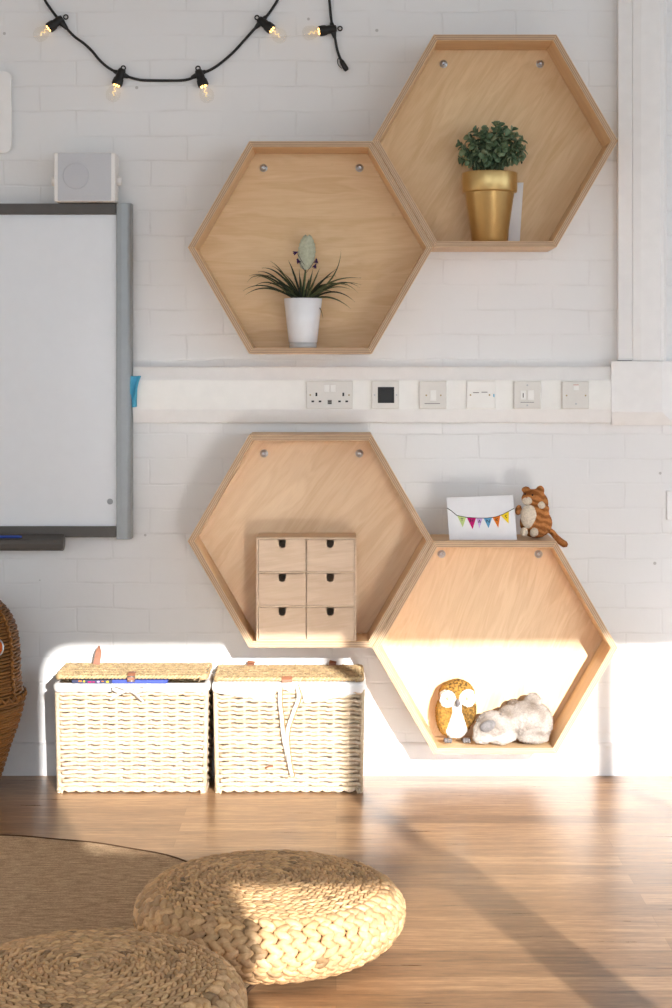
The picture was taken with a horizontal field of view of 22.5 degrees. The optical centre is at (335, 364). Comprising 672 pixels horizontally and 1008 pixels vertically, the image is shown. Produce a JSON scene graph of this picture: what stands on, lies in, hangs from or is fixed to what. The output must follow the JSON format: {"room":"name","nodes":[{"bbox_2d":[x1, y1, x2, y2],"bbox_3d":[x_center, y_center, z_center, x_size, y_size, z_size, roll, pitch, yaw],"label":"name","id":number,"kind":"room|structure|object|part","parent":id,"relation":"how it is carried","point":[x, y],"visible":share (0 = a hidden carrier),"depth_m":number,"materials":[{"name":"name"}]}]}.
{"room":"classroom","nodes":[
{"label":"classroom","id":0,"kind":"room"},
{"bbox_2d":[0,0,671,741],"bbox_3d":[1.200,-0.238,5.300,8.800,3.000,0.200,0,0,0],"label":"wall","id":1,"kind":"structure","parent":0,"point":[146,597],"depth_m":5.20,"materials":[{"name":"white brick"}]},
{"bbox_2d":[0,71,11,152],"bbox_3d":[-1.117,-0.774,5.185,0.249,0.251,0.029,0,0,0],"label":"wall box","id":2,"kind":"object","parent":1,"relation":"attached to","point":[5,77],"visible":1,"depth_m":5.17,"materials":[{"name":"white plastic"}]},
{"bbox_2d":[0,203,132,550],"bbox_3d":[-1.109,0.035,5.138,0.975,1.053,0.123,0,0,0],"label":"whiteboard","id":3,"kind":"object","parent":1,"relation":"attached to","point":[66,270],"visible":1,"depth_m":5.15,"materials":[{"name":"grey plastic"}]},
{"bbox_2d":[0,535,21,537],"bbox_3d":[-1.024,0.517,5.088,0.157,0.009,0.009,0,0,0],"label":"marker pen","id":4,"kind":"object","parent":3,"relation":"on","point":[1,536],"visible":1,"depth_m":5.08,"materials":[{"name":"blue plastic"}]},
{"bbox_2d":[0,534,64,550],"bbox_3d":[-1.209,0.537,5.103,0.776,0.049,0.054,0,0,0],"label":"tray","id":5,"kind":"object","parent":3,"relation":"on","point":[28,542],"depth_m":5.08,"materials":[{"name":"grey plastic"}]},
{"bbox_3d":[-1.132,-0.474,5.155,0.928,0.032,0.050,0,0,0],"label":"rail","id":6,"kind":"part","parent":3,"relation":"part of","materials":[{"name":"grey plastic"}]},
{"bbox_3d":[-1.132,0.507,5.155,0.928,0.033,0.050,0,0,0],"label":"rail","id":7,"kind":"part","parent":3,"relation":"part of","materials":[{"name":"grey plastic"}]},
{"bbox_2d":[130,376,140,407],"bbox_3d":[-0.611,0.082,5.141,0.036,0.099,0.014,0,0,0],"label":"cleaning cloth","id":8,"kind":"object","parent":3,"relation":"hanging from","point":[134,380],"visible":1,"depth_m":5.14,"materials":[{"name":"blue fabric"}]},
{"bbox_2d":[51,153,121,203],"bbox_3d":[-0.756,-0.566,5.141,0.211,0.147,0.116,0,0,0],"label":"wall speaker","id":9,"kind":"object","parent":1,"relation":"attached to","point":[78,178],"visible":1,"depth_m":5.08,"materials":[{"name":"white plastic"}]},
{"bbox_3d":[-0.657,-0.558,5.125,0.014,0.028,0.028,0,0,0],"label":"bracket knob","id":10,"kind":"part","parent":9,"relation":"part of","materials":[{"name":"white plastic"}]},
{"bbox_2d":[40,0,348,96],"bbox_3d":[-0.452,-1.028,5.174,0.982,0.450,0.047,0,0,0],"label":"string lights","id":11,"kind":"object","parent":1,"relation":"attached to","point":[52,25],"visible":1,"depth_m":5.18,"materials":[{"name":"black plastic"}]},
{"bbox_2d":[188,141,432,353],"bbox_3d":[-0.075,-0.347,5.095,0.724,0.628,0.209,0,0,0],"label":"shelf","id":12,"kind":"object","parent":1,"relation":"attached to","point":[343,195],"visible":0.99,"depth_m":5.14,"materials":[{"name":"brown wood"}]},
{"bbox_2d":[247,235,360,347],"bbox_3d":[-0.099,-0.221,5.072,0.355,0.339,0.115,0,0,0],"label":"potted grass plant","id":13,"kind":"object","parent":12,"relation":"on","point":[303,311],"visible":1,"depth_m":5.05,"materials":[{"name":"green plant"}]},
{"bbox_3d":[-0.196,-0.211,5.075,0.165,0.044,0.003,0,0,8],"label":"blade","id":14,"kind":"part","parent":13,"relation":"part of","materials":[{"name":"green plant"}]},
{"bbox_3d":[-0.194,-0.229,5.054,0.150,0.078,0.007,0,0,-15],"label":"blade","id":15,"kind":"part","parent":13,"relation":"part of","materials":[{"name":"green plant"}]},
{"bbox_3d":[-0.196,-0.215,5.050,0.166,0.050,0.006,0,0,-10],"label":"blade","id":16,"kind":"part","parent":13,"relation":"part of","materials":[{"name":"green plant"}]},
{"bbox_3d":[-0.186,-0.232,5.077,0.152,0.084,0.034,0,0,0],"label":"blade","id":17,"kind":"part","parent":13,"relation":"part of","materials":[{"name":"green plant"}]},
{"bbox_3d":[-0.174,-0.235,5.067,0.122,0.090,0.002,0,0,-14],"label":"blade","id":18,"kind":"part","parent":13,"relation":"part of","materials":[{"name":"green plant"}]},
{"bbox_3d":[-0.164,-0.241,5.076,0.117,0.102,0.002,0,0,0],"label":"blade","id":19,"kind":"part","parent":13,"relation":"part of","materials":[{"name":"green plant"}]},
{"bbox_3d":[-0.162,-0.218,5.061,0.096,0.056,0.004,0,0,-3],"label":"blade","id":20,"kind":"part","parent":13,"relation":"part of","materials":[{"name":"green plant"}]},
{"bbox_3d":[-0.157,-0.252,5.082,0.091,0.123,0.004,0,0,23],"label":"blade","id":21,"kind":"part","parent":13,"relation":"part of","materials":[{"name":"green plant"}]},
{"bbox_3d":[-0.128,-0.232,5.075,0.055,0.082,0.015,0,0,0],"label":"blade","id":22,"kind":"part","parent":13,"relation":"part of","materials":[{"name":"green plant"}]},
{"bbox_3d":[-0.122,-0.253,5.068,0.044,0.123,0.033,0,0,0],"label":"blade","id":23,"kind":"part","parent":13,"relation":"part of","materials":[{"name":"green plant"}]},
{"bbox_3d":[-0.117,-0.237,5.052,0.035,0.093,0.017,0,0,0],"label":"blade","id":24,"kind":"part","parent":13,"relation":"part of","materials":[{"name":"green plant"}]},
{"bbox_3d":[-0.099,-0.134,5.072,0.115,0.132,0.115,0,0,0],"label":"pot","id":25,"kind":"part","parent":13,"relation":"part of","materials":[{"name":"white ceramic"}]},
{"bbox_3d":[-0.095,-0.244,5.065,0.014,0.101,0.006,0,0,29],"label":"flower stem","id":26,"kind":"part","parent":13,"relation":"part of","materials":[{"name":"green plant"}]},
{"bbox_3d":[-0.089,-0.235,5.064,0.034,0.088,0.005,0,0,0],"label":"blade","id":27,"kind":"part","parent":13,"relation":"part of","materials":[{"name":"green plant"}]},
{"bbox_3d":[-0.081,-0.240,5.058,0.028,0.099,0.005,0,0,22],"label":"blade","id":28,"kind":"part","parent":13,"relation":"part of","materials":[{"name":"green plant"}]},
{"bbox_3d":[-0.069,-0.240,5.043,0.044,0.098,0.039,0,0,0],"label":"blade","id":29,"kind":"part","parent":13,"relation":"part of","materials":[{"name":"green plant"}]},
{"bbox_3d":[-0.053,-0.207,5.055,0.091,0.035,0.005,0,0,12],"label":"blade","id":30,"kind":"part","parent":13,"relation":"part of","materials":[{"name":"green plant"}]},
{"bbox_3d":[-0.042,-0.240,5.061,0.096,0.100,0.043,0,0,0],"label":"blade","id":31,"kind":"part","parent":13,"relation":"part of","materials":[{"name":"green plant"}]},
{"bbox_3d":[-0.040,-0.266,5.050,0.110,0.153,0.038,0,0,0],"label":"blade","id":32,"kind":"part","parent":13,"relation":"part of","materials":[{"name":"green plant"}]},
{"bbox_3d":[-0.020,-0.188,5.082,0.137,0.038,0.004,0,0,-18],"label":"blade","id":33,"kind":"part","parent":13,"relation":"part of","materials":[{"name":"green plant"}]},
{"bbox_3d":[-0.015,-0.213,5.068,0.126,0.046,0.004,0,0,0],"label":"blade","id":34,"kind":"part","parent":13,"relation":"part of","materials":[{"name":"green plant"}]},
{"bbox_3d":[-0.007,-0.226,5.055,0.163,0.072,0.020,0,0,0],"label":"blade","id":35,"kind":"part","parent":13,"relation":"part of","materials":[{"name":"green plant"}]},
{"bbox_3d":[-0.003,-0.220,5.076,0.150,0.060,0.021,0,0,0],"label":"blade","id":36,"kind":"part","parent":13,"relation":"part of","materials":[{"name":"green plant"}]},
{"bbox_3d":[-0.008,-0.218,5.070,0.148,0.057,0.022,0,0,0],"label":"blade","id":37,"kind":"part","parent":13,"relation":"part of","materials":[{"name":"green plant"}]},
{"bbox_3d":[-0.012,-0.204,5.056,0.147,0.034,0.003,0,0,21],"label":"blade","id":38,"kind":"part","parent":13,"relation":"part of","materials":[{"name":"green plant"}]},
{"bbox_2d":[188,432,432,647],"bbox_3d":[-0.076,0.520,5.095,0.724,0.628,0.209,0,0,0],"label":"shelf","id":39,"kind":"object","parent":1,"relation":"attached to","point":[277,482],"visible":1,"depth_m":5.14,"materials":[{"name":"brown wood"}]},
{"bbox_2d":[256,533,355,640],"bbox_3d":[-0.088,0.663,5.066,0.296,0.306,0.142,0,0,0],"label":"chest","id":40,"kind":"object","parent":39,"relation":"on","point":[306,582],"visible":1,"depth_m":5.00,"materials":[{"name":"brown wood"}]},
{"bbox_3d":[-0.159,0.563,5.064,0.139,0.092,0.134,0,0,0],"label":"drawer","id":41,"kind":"part","parent":40,"relation":"part of","materials":[{"name":"brown wood"}]},
{"bbox_3d":[-0.159,0.664,5.064,0.139,0.092,0.134,0,0,0],"label":"drawer","id":42,"kind":"part","parent":40,"relation":"part of","materials":[{"name":"brown wood"}]},
{"bbox_3d":[-0.159,0.764,5.064,0.139,0.092,0.134,0,0,0],"label":"drawer","id":43,"kind":"part","parent":40,"relation":"part of","materials":[{"name":"brown wood"}]},
{"bbox_3d":[-0.017,0.563,5.064,0.139,0.092,0.134,0,0,0],"label":"drawer","id":44,"kind":"part","parent":40,"relation":"part of","materials":[{"name":"brown wood"}]},
{"bbox_3d":[-0.017,0.664,5.064,0.139,0.092,0.134,0,0,0],"label":"drawer","id":45,"kind":"part","parent":40,"relation":"part of","materials":[{"name":"brown wood"}]},
{"bbox_3d":[-0.017,0.764,5.064,0.139,0.092,0.134,0,0,0],"label":"drawer","id":46,"kind":"part","parent":40,"relation":"part of","materials":[{"name":"brown wood"}]},
{"bbox_2d":[2,742,671,775],"bbox_3d":[1.200,1.211,5.194,8.400,0.100,0.012,0,0,0],"label":"baseboard","id":47,"kind":"structure","parent":1,"relation":"attached to","point":[24,758],"depth_m":5.19,"materials":[{"name":"white paint"}]},
{"bbox_2d":[133,0,671,424],"bbox_3d":[0.209,-0.776,5.172,1.657,1.921,0.054,0,0,0],"label":"cable trunking","id":48,"kind":"object","parent":1,"relation":"attached to","point":[636,389],"visible":1,"depth_m":5.15,"materials":[{"name":"white plastic"}]},
{"bbox_2d":[306,381,352,408],"bbox_3d":[-0.020,0.091,5.141,0.142,0.084,0.012,0,0,0],"label":"double socket","id":49,"kind":"object","parent":48,"relation":"attached to","point":[319,394],"visible":1,"depth_m":5.14,"materials":[{"name":"white plastic"}]},
{"bbox_2d":[324,385,328,391],"bbox_3d":[-0.028,0.071,5.137,0.016,0.021,0.003,0,0,0],"label":"rocker switch","id":50,"kind":"object","parent":49,"relation":"attached to","point":[326,387],"depth_m":5.14,"materials":[{"name":"white plastic"}]},
{"bbox_2d":[330,385,335,391],"bbox_3d":[-0.009,0.071,5.137,0.016,0.021,0.003,0,0,0],"label":"rocker switch","id":51,"kind":"object","parent":49,"relation":"attached to","point":[332,387],"depth_m":5.14,"materials":[{"name":"white plastic"}]},
{"bbox_2d":[372,381,398,408],"bbox_3d":[0.150,0.090,5.141,0.084,0.085,0.012,0,0,0],"label":"plate","id":52,"kind":"object","parent":48,"relation":"attached to","point":[385,394],"visible":1,"depth_m":5.14,"materials":[{"name":"white plastic"}]},
{"bbox_2d":[419,381,446,408],"bbox_3d":[0.295,0.091,5.141,0.084,0.085,0.012,0,0,0],"label":"switch","id":53,"kind":"object","parent":48,"relation":"attached to","point":[432,394],"visible":1,"depth_m":5.14,"materials":[{"name":"white plastic"}]},
{"bbox_2d":[430,390,435,400],"bbox_3d":[0.295,0.093,5.137,0.018,0.032,0.003,0,0,0],"label":"rocker switch","id":54,"kind":"object","parent":53,"relation":"attached to","point":[432,392],"depth_m":5.14,"materials":[{"name":"white plastic"}]},
{"bbox_2d":[466,381,494,408],"bbox_3d":[0.441,0.091,5.142,0.088,0.086,0.010,0,0,0],"label":"label plate","id":55,"kind":"object","parent":48,"relation":"attached to","point":[479,394],"visible":1,"depth_m":5.14,"materials":[{"name":"white plastic"}]},
{"bbox_2d":[514,381,540,408],"bbox_3d":[0.582,0.092,5.141,0.083,0.085,0.012,0,0,0],"label":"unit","id":56,"kind":"object","parent":48,"relation":"attached to","point":[527,394],"visible":1,"depth_m":5.14,"materials":[{"name":"white plastic"}]},
{"bbox_2d":[528,390,533,399],"bbox_3d":[0.593,0.091,5.137,0.019,0.030,0.003,0,0,0],"label":"rocker switch","id":57,"kind":"object","parent":56,"relation":"attached to","point":[530,392],"depth_m":5.14,"materials":[{"name":"white plastic"}]},
{"bbox_2d":[562,381,588,408],"bbox_3d":[0.728,0.092,5.141,0.082,0.084,0.012,0,0,0],"label":"switch","id":58,"kind":"object","parent":48,"relation":"attached to","point":[575,394],"visible":1,"depth_m":5.14,"materials":[{"name":"white plastic"}]},
{"bbox_2d":[573,385,578,389],"bbox_3d":[0.730,0.069,5.137,0.016,0.015,0.003,0,0,0],"label":"rocker switch","id":59,"kind":"object","parent":58,"relation":"attached to","point":[575,387],"depth_m":5.14,"materials":[{"name":"white plastic"}]},
{"bbox_2d":[372,534,617,753],"bbox_3d":[0.470,0.835,5.095,0.724,0.628,0.209,0,0,0],"label":"shelf","id":60,"kind":"object","parent":1,"relation":"attached to","point":[508,619],"visible":0.94,"depth_m":5.14,"materials":[{"name":"brown wood"}]},
{"bbox_2d":[435,678,476,742],"bbox_3d":[0.360,1.037,5.081,0.125,0.183,0.111,0,0,0],"label":"owl","id":61,"kind":"object","parent":60,"relation":"on","point":[455,709],"visible":1,"depth_m":5.05,"materials":[{"name":"fabric"}]},
{"bbox_2d":[446,495,516,539],"bbox_3d":[0.434,0.455,5.062,0.208,0.130,0.063,0,0,0],"label":"greeting card","id":62,"kind":"object","parent":60,"relation":"on","point":[479,517],"visible":1,"depth_m":5.04,"materials":[{"name":"white paper"}]},
{"bbox_2d":[472,692,552,744],"bbox_3d":[0.526,1.057,5.058,0.255,0.146,0.125,0,0,-6],"label":"toy koala","id":63,"kind":"object","parent":60,"relation":"on","point":[528,720],"visible":1,"depth_m":5.02,"materials":[{"name":"fur"}]},
{"bbox_2d":[515,486,567,546],"bbox_3d":[0.616,0.455,5.073,0.157,0.184,0.086,0,0,0],"label":"cat","id":64,"kind":"object","parent":60,"relation":"on","point":[535,521],"visible":1,"depth_m":5.05},
{"bbox_2d":[372,35,617,251],"bbox_3d":[0.470,-0.662,5.095,0.724,0.628,0.209,0,0,0],"label":"shelf","id":65,"kind":"object","parent":1,"relation":"attached to","point":[531,84],"visible":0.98,"depth_m":5.14,"materials":[{"name":"brown wood"}]},
{"bbox_2d":[455,121,527,240],"bbox_3d":[0.467,-0.546,5.053,0.217,0.359,0.164,0,0,0],"label":"potted succulent","id":66,"kind":"object","parent":65,"relation":"on","point":[489,193],"visible":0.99,"depth_m":5.01,"materials":[{"name":"gold metal"}]},
{"bbox_3d":[0.466,-0.642,5.049,0.184,0.144,0.118,0,0,0],"label":"stem","id":67,"kind":"part","parent":66,"relation":"part of","materials":[{"name":"green plant"}]},
{"bbox_2d":[462,170,517,240],"bbox_3d":[0.459,-0.470,5.053,0.167,0.208,0.167,0,0,0],"label":"pot","id":68,"kind":"object","parent":66,"relation":"attached to","point":[489,194],"depth_m":5.00,"materials":[{"name":"gold metal"}]},
{"bbox_2d":[509,183,522,240],"bbox_3d":[0.546,-0.461,5.130,0.047,0.188,0.016,0,0,0],"label":"paper card","id":69,"kind":"object","parent":65,"relation":"on","point":[515,221],"visible":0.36,"depth_m":5.13,"materials":[{"name":"white paper"}]},
{"bbox_2d":[666,491,671,519],"bbox_3d":[1.051,0.431,5.194,0.071,0.089,0.011,0,0,0],"label":"outlet plate","id":70,"kind":"object","parent":1,"relation":"attached to","point":[668,493],"visible":1,"depth_m":5.19,"materials":[{"name":"white plastic"}]},
{"bbox_2d":[0,776,671,1007],"bbox_3d":[1.200,1.312,1.700,8.800,0.100,7.400,0,0,0],"label":"floor","id":71,"kind":"structure","parent":0,"point":[517,891],"depth_m":4.34,"materials":[{"name":"brown wood"}]},
{"bbox_2d":[0,600,26,777],"bbox_3d":[-1.116,0.957,4.955,0.416,0.606,0.415,0,0,0],"label":"basket","id":72,"kind":"object","parent":71,"relation":"on","point":[13,693],"visible":1,"depth_m":4.89,"materials":[{"name":"wicker"}]},
{"bbox_3d":[-1.117,0.809,4.955,0.395,0.304,0.396,0,0,0],"label":"domed lid","id":73,"kind":"part","parent":72,"relation":"part of","materials":[{"name":"brown wicker"}]},
{"bbox_2d":[0,690,25,777],"bbox_3d":[-1.116,1.111,4.955,0.411,0.298,0.410,0,0,0],"label":"tub","id":74,"kind":"object","parent":72,"relation":"attached to","point":[12,703],"depth_m":4.89,"materials":[{"name":"brown wicker"}]},
{"bbox_2d":[0,834,255,993],"bbox_3d":[-0.965,1.256,3.671,1.689,0.009,1.682,0,0,0],"label":"round rug","id":75,"kind":"object","parent":71,"relation":"on","point":[48,885],"visible":0.41,"depth_m":4.10,"materials":[{"name":"beige fabric"}]},
{"bbox_2d":[0,927,247,1007],"bbox_3d":[-0.453,1.164,3.065,0.581,0.163,0.580,0,0,-43],"label":"braided pouffe","id":76,"kind":"object","parent":75,"relation":"on","point":[102,967],"visible":1,"depth_m":3.04,"materials":[{"name":"beige wicker"}]},
{"bbox_2d":[132,849,405,984],"bbox_3d":[-0.141,1.164,3.601,0.581,0.163,0.580,0,0,32],"label":"braided pouffe","id":77,"kind":"object","parent":75,"relation":"on","point":[285,916],"visible":0.95,"depth_m":3.44,"materials":[{"name":"beige wicker"}]},
{"bbox_2d":[53,646,213,792],"bbox_3d":[-0.603,1.060,5.068,0.464,0.408,0.239,0,0,0],"label":"basket","id":78,"kind":"object","parent":71,"relation":"on","point":[113,737],"visible":0.99,"depth_m":4.98,"materials":[{"name":"white wicker"}]},
{"bbox_3d":[-0.820,1.103,4.984,0.020,0.309,0.015,0,0,-22],"label":"corner post","id":79,"kind":"part","parent":78,"relation":"part of","materials":[{"name":"beige wicker"}]},
{"bbox_2d":[72,678,168,682],"bbox_3d":[-0.636,0.930,5.037,0.281,0.009,0.146,0,0,0],"label":"board game box","id":80,"kind":"object","parent":78,"relation":"on","point":[84,680],"visible":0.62,"depth_m":4.96,"materials":[{"name":"blue cardboard"}]},
{"bbox_3d":[-0.605,0.913,5.077,0.447,0.012,0.207,0,0,0],"label":"lid","id":81,"kind":"part","parent":78,"relation":"part of","materials":[{"name":"beige wicker"}]},
{"bbox_3d":[-0.385,1.103,4.984,0.020,0.309,0.015,0,0,23],"label":"corner post","id":82,"kind":"part","parent":78,"relation":"part of","materials":[{"name":"beige wicker"}]},
{"bbox_3d":[-0.385,1.103,5.172,0.020,0.309,0.015,0,0,0],"label":"corner post","id":83,"kind":"part","parent":78,"relation":"part of","materials":[{"name":"beige wicker"}]},
{"bbox_2d":[212,660,365,792],"bbox_3d":[-0.139,1.084,5.072,0.457,0.360,0.231,0,0,0],"label":"basket","id":84,"kind":"object","parent":71,"relation":"on","point":[282,728],"visible":1,"depth_m":4.98,"materials":[{"name":"white wicker"}]},
{"bbox_3d":[-0.353,1.101,4.984,0.020,0.314,0.015,0,0,-22],"label":"corner post","id":85,"kind":"part","parent":84,"relation":"part of","materials":[{"name":"beige wicker"}]},
{"bbox_3d":[-0.142,0.919,5.077,0.440,0.012,0.207,0,0,0],"label":"lid","id":86,"kind":"part","parent":84,"relation":"part of","materials":[{"name":"beige wicker"}]},
{"bbox_3d":[0.075,1.101,4.984,0.020,0.314,0.015,0,0,23],"label":"corner post","id":87,"kind":"part","parent":84,"relation":"part of","materials":[{"name":"beige wicker"}]}
]}

